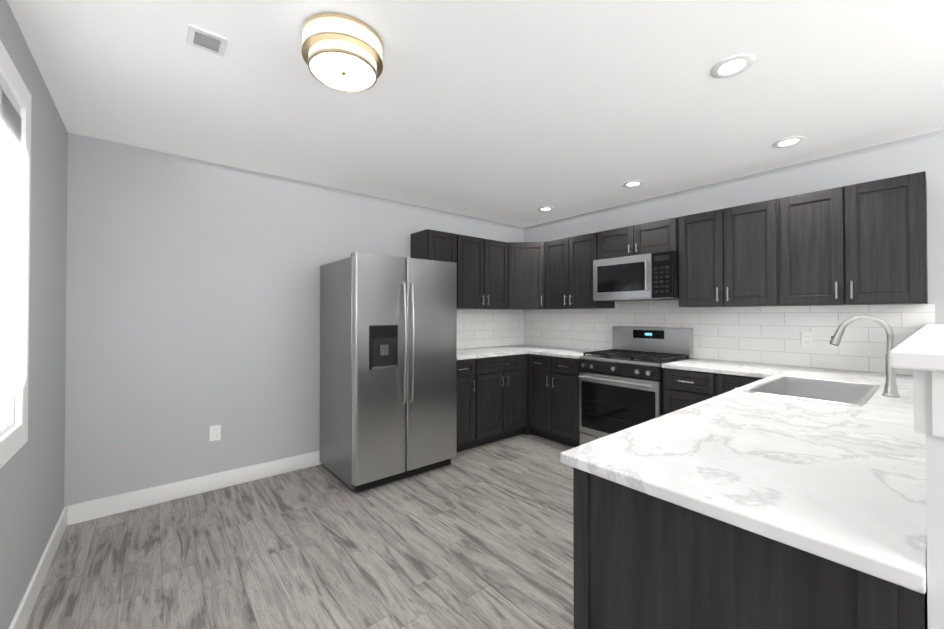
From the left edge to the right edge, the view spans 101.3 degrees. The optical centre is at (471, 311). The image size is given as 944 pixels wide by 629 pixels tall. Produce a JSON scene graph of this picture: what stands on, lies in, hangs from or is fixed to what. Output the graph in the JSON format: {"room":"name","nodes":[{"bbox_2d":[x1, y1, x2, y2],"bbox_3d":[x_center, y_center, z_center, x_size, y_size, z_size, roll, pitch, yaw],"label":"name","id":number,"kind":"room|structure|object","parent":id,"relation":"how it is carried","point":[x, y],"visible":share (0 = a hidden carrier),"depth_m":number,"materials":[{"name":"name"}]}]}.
{"room":"kitchen","nodes":[
{"label":"kitchen","id":0,"kind":"room"},
{"bbox_2d":[0,0,67,628],"bbox_3d":[-0.909,0.086,0.358,0.120,2.440,5.200,0,-1,-40],"label":"wall","id":1,"kind":"structure","parent":0,"point":[32,471],"depth_m":1.84,"materials":[{"name":"grey paint"}]},
{"bbox_2d":[0,40,31,468],"bbox_3d":[-1.500,-0.184,1.092,0.140,1.435,1.210,0,-1,-40],"label":"window","id":2,"kind":"structure","parent":1,"relation":"in","point":[15,121],"depth_m":1.50,"materials":[{"name":"white"}]},
{"bbox_2d":[8,505,71,628],"bbox_3d":[-0.904,1.247,0.449,0.017,0.120,5.050,0,-1,-40],"label":"baseboard","id":3,"kind":"structure","parent":1,"relation":"attached to","point":[21,617],"depth_m":1.82,"materials":[{"name":"white wood"}]},
{"bbox_2d":[64,133,523,506],"bbox_3d":[-0.959,0.119,3.769,4.390,2.440,0.120,0,-1,-40],"label":"wall","id":4,"kind":"structure","parent":0,"point":[192,300],"depth_m":2.81,"materials":[{"name":"grey paint"}]},
{"bbox_2d":[72,451,321,523],"bbox_3d":[-1.560,1.273,3.174,2.420,0.120,0.014,0,-1,-40],"label":"baseboard","id":5,"kind":"structure","parent":4,"relation":"attached to","point":[97,508],"depth_m":2.76,"materials":[{"name":"white wood"}]},
{"bbox_2d":[210,425,220,441],"bbox_3d":[-1.916,0.910,2.886,0.070,0.114,0.007,0,-1,-40],"label":"electrical outlet","id":6,"kind":"object","parent":4,"relation":"attached to","point":[215,432],"visible":1,"depth_m":2.89,"materials":[{"name":"white plastic"}]},
{"bbox_2d":[411,229,450,261],"bbox_3d":[-0.365,-0.410,3.970,0.415,0.760,0.330,0,-1,-40],"label":"upper cabinet","id":7,"kind":"object","parent":4,"relation":"attached to","point":[427,244],"depth_m":3.81,"materials":[{"name":"brown wood"}]},
{"bbox_2d":[451,233,506,308],"bbox_3d":[0.035,-0.407,4.275,0.851,0.760,0.370,0,-1,-40],"label":"upper cabinet","id":8,"kind":"object","parent":4,"relation":"attached to","point":[481,262],"depth_m":4.14,"materials":[{"name":"brown wood"}]},
{"bbox_2d":[457,309,524,348],"bbox_3d":[0.019,0.203,4.491,1.680,0.453,0.008,0,-1,-40],"label":"backsplash","id":9,"kind":"structure","parent":4,"relation":"attached to","point":[476,328],"depth_m":4.65,"materials":[{"name":"tile"}]},
{"bbox_2d":[25,434,574,628],"bbox_3d":[1.257,1.374,2.215,5.840,0.100,5.320,0,-1,-40],"label":"floor","id":10,"kind":"structure","parent":0,"point":[480,537],"depth_m":2.09,"materials":[{"name":"grey wood"}]},
{"bbox_2d":[320,252,456,493],"bbox_3d":[-0.704,0.455,3.316,0.910,1.758,0.838,0,-1,-40],"label":"fridge","id":11,"kind":"object","parent":10,"relation":"on","point":[388,369],"visible":1,"depth_m":3.00,"materials":[{"name":"grey metal"}]},
{"bbox_2d":[457,357,468,451],"bbox_3d":[-0.269,0.897,3.843,0.417,0.886,0.627,0,-1,-40],"label":"base cabinet","id":12,"kind":"object","parent":10,"relation":"on","point":[462,362],"depth_m":3.60,"materials":[{"name":"brown wood"}]},
{"bbox_2d":[469,353,528,448],"bbox_3d":[0.119,0.900,4.124,0.807,0.886,0.689,0,-1,-40],"label":"base cabinet","id":13,"kind":"object","parent":10,"relation":"on","point":[499,385],"depth_m":3.89,"materials":[{"name":"brown wood"}]},
{"bbox_2d":[457,345,556,356],"bbox_3d":[0.225,0.443,4.254,1.698,0.030,0.633,0,-1,-40],"label":"countertop","id":14,"kind":"structure","parent":13,"relation":"on","point":[488,351],"depth_m":4.20,"materials":[{"name":"white stone"}]},
{"bbox_2d":[529,349,597,356],"bbox_3d":[1.046,0.441,4.097,0.633,0.030,0.652,0,-1,-40],"label":"countertop","id":15,"kind":"structure","parent":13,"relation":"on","point":[556,352],"depth_m":4.08,"materials":[{"name":"white stone"}]},
{"bbox_2d":[529,353,580,445],"bbox_3d":[1.021,0.899,4.089,0.674,0.886,0.678,0,-1,-40],"label":"base cabinet","id":16,"kind":"object","parent":10,"relation":"on","point":[553,381],"depth_m":3.88,"materials":[{"name":"brown wood"}]},
{"bbox_2d":[578,326,692,444],"bbox_3d":[1.463,0.744,3.520,0.707,1.185,0.756,0,-1,-40],"label":"stove","id":17,"kind":"object","parent":10,"relation":"on","point":[620,384],"visible":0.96,"depth_m":3.43,"materials":[{"name":"silver metal"}]},
{"bbox_2d":[662,365,700,412],"bbox_3d":[1.884,0.890,3.083,0.627,0.886,0.445,0,-1,-40],"label":"base cabinet","id":18,"kind":"object","parent":10,"relation":"on","point":[680,386],"depth_m":2.96,"materials":[{"name":"brown wood"}]},
{"bbox_2d":[665,358,792,376],"bbox_3d":[1.969,0.431,2.981,0.633,0.030,0.717,0,-1,-40],"label":"countertop","id":19,"kind":"structure","parent":18,"relation":"on","point":[758,370],"depth_m":2.90,"materials":[{"name":"white stone"}]},
{"bbox_2d":[701,369,780,400],"bbox_3d":[2.061,0.887,2.831,0.674,0.886,0.437,0,-1,-40],"label":"base cabinet","id":20,"kind":"object","parent":10,"relation":"on","point":[711,382],"depth_m":2.74,"materials":[{"name":"brown wood"}]},
{"bbox_2d":[573,469,927,628],"bbox_3d":[0.823,0.871,1.141,0.897,0.886,0.630,0,-1,-40],"label":"base cabinet","id":21,"kind":"object","parent":10,"relation":"on","point":[641,562],"depth_m":0.84,"materials":[{"name":"brown wood"}]},
{"bbox_2d":[560,366,926,600],"bbox_3d":[1.558,0.419,1.740,2.848,0.030,0.670,0,-1,-40],"label":"countertop","id":22,"kind":"structure","parent":21,"relation":"on","point":[838,484],"depth_m":0.98,"materials":[{"name":"white stone"}]},
{"bbox_2d":[744,376,879,406],"bbox_3d":[1.796,0.504,2.027,0.764,0.206,0.424,0,-1,-40],"label":"sink","id":23,"kind":"object","parent":22,"relation":"in","point":[843,392],"visible":0.42,"depth_m":2.23,"materials":[{"name":"silver metal"}]},
{"bbox_2d":[829,315,899,396],"bbox_3d":[1.956,0.213,1.932,0.103,0.385,0.246,0,-1,-40],"label":"faucet","id":24,"kind":"object","parent":22,"relation":"on","point":[890,388],"visible":0.96,"depth_m":1.85,"materials":[{"name":"silver metal"}]},
{"bbox_2d":[7,0,943,227],"bbox_3d":[1.257,-1.166,2.239,5.840,0.100,5.320,0,-1,-40],"label":"ceiling","id":25,"kind":"structure","parent":0,"point":[518,113],"depth_m":1.97,"materials":[{"name":"white paint"}]},
{"bbox_2d":[186,23,227,56],"bbox_3d":[-1.098,-1.117,1.602,0.132,0.009,0.132,0,-1,-40],"label":"ceiling vent","id":26,"kind":"object","parent":25,"relation":"in","point":[206,40],"visible":1,"depth_m":1.59,"materials":[{"name":"white metal"}]},
{"bbox_2d":[301,12,382,91],"bbox_3d":[-0.536,-1.052,1.612,0.322,0.140,0.322,0,-1,-40],"label":"drum ceiling light","id":27,"kind":"object","parent":25,"relation":"attached to","point":[341,52],"visible":1,"depth_m":1.52,"materials":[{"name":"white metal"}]},
{"bbox_2d":[538,207,553,210],"bbox_3d":[0.791,-1.094,4.151,0.170,0.007,0.170,0,-1,-40],"label":"recessed light","id":28,"kind":"object","parent":25,"relation":"in","point":[545,208],"visible":1,"depth_m":4.13,"materials":[{"name":"white"}]},
{"bbox_2d":[623,180,643,186],"bbox_3d":[1.398,-1.102,3.355,0.170,0.007,0.170,0,-1,-40],"label":"recessed light","id":29,"kind":"object","parent":25,"relation":"in","point":[634,183],"visible":1,"depth_m":3.35,"materials":[{"name":"white"}]},
{"bbox_2d":[711,54,754,77],"bbox_3d":[1.191,-1.117,1.769,0.170,0.007,0.170,0,-1,-40],"label":"recessed light","id":30,"kind":"object","parent":25,"relation":"in","point":[732,66],"visible":1,"depth_m":1.76,"materials":[{"name":"white"}]},
{"bbox_2d":[772,136,804,147],"bbox_3d":[2.081,-1.110,2.544,0.170,0.007,0.170,0,-1,-40],"label":"recessed light","id":31,"kind":"object","parent":25,"relation":"in","point":[788,142],"visible":0.98,"depth_m":2.54,"materials":[{"name":"white"}]},
{"bbox_2d":[524,130,943,375],"bbox_3d":[1.840,0.118,3.734,0.120,2.440,3.500,0,-1,-40],"label":"wall","id":32,"kind":"structure","parent":0,"point":[915,154],"depth_m":2.85,"materials":[{"name":"grey paint"}]},
{"bbox_2d":[507,242,546,309],"bbox_3d":[0.633,-0.404,4.573,0.673,0.760,0.673,0,-1,-40],"label":"upper cabinet","id":33,"kind":"object","parent":32,"relation":"attached to","point":[526,261],"depth_m":4.39,"materials":[{"name":"brown wood"}]},
{"bbox_2d":[547,232,614,308],"bbox_3d":[1.124,-0.407,4.217,0.370,0.760,0.724,0,-1,-40],"label":"upper cabinet","id":34,"kind":"object","parent":32,"relation":"attached to","point":[570,259],"depth_m":4.07,"materials":[{"name":"brown wood"}]},
{"bbox_2d":[599,217,678,259],"bbox_3d":[1.614,-0.648,3.659,0.330,0.288,0.760,0,-1,-40],"label":"upper cabinet","id":35,"kind":"object","parent":32,"relation":"attached to","point":[662,235],"depth_m":3.51,"materials":[{"name":"brown wood"}]},
{"bbox_2d":[593,250,678,300],"bbox_3d":[1.561,-0.304,3.612,0.449,0.398,0.756,0,-1,-40],"label":"microwave","id":36,"kind":"object","parent":35,"relation":"attached to","point":[648,276],"visible":1,"depth_m":3.45,"materials":[{"name":"silver metal"}]},
{"bbox_2d":[678,201,762,306],"bbox_3d":[2.094,-0.418,3.076,0.330,0.760,0.743,0,-1,-40],"label":"upper cabinet","id":37,"kind":"object","parent":32,"relation":"attached to","point":[720,253],"depth_m":3.01,"materials":[{"name":"brown wood"}]},
{"bbox_2d":[525,300,934,375],"bbox_3d":[1.770,0.161,3.716,0.009,0.522,3.437,0,-1,-40],"label":"backsplash","id":38,"kind":"structure","parent":32,"relation":"attached to","point":[765,334],"depth_m":3.09,"materials":[{"name":"tile"}]},
{"bbox_2d":[801,332,812,347],"bbox_3d":[2.472,0.210,2.855,0.007,0.114,0.070,0,-1,-40],"label":"outlet","id":39,"kind":"object","parent":38,"relation":"attached to","point":[806,339],"visible":1,"depth_m":2.85,"materials":[{"name":"white plastic"}]},
{"bbox_2d":[763,171,927,305],"bbox_3d":[2.485,-0.422,2.603,0.330,0.760,0.745,0,-1,-40],"label":"upper cabinet","id":40,"kind":"object","parent":32,"relation":"attached to","point":[864,243],"depth_m":2.45,"materials":[{"name":"brown wood"}]},
{"bbox_2d":[889,324,943,628],"bbox_3d":[1.811,0.693,1.438,2.840,1.247,0.185,0,-1,-40],"label":"wall","id":41,"kind":"structure","parent":0,"point":[920,352],"depth_m":0.59,"materials":[{"name":"white paint"}]}
]}

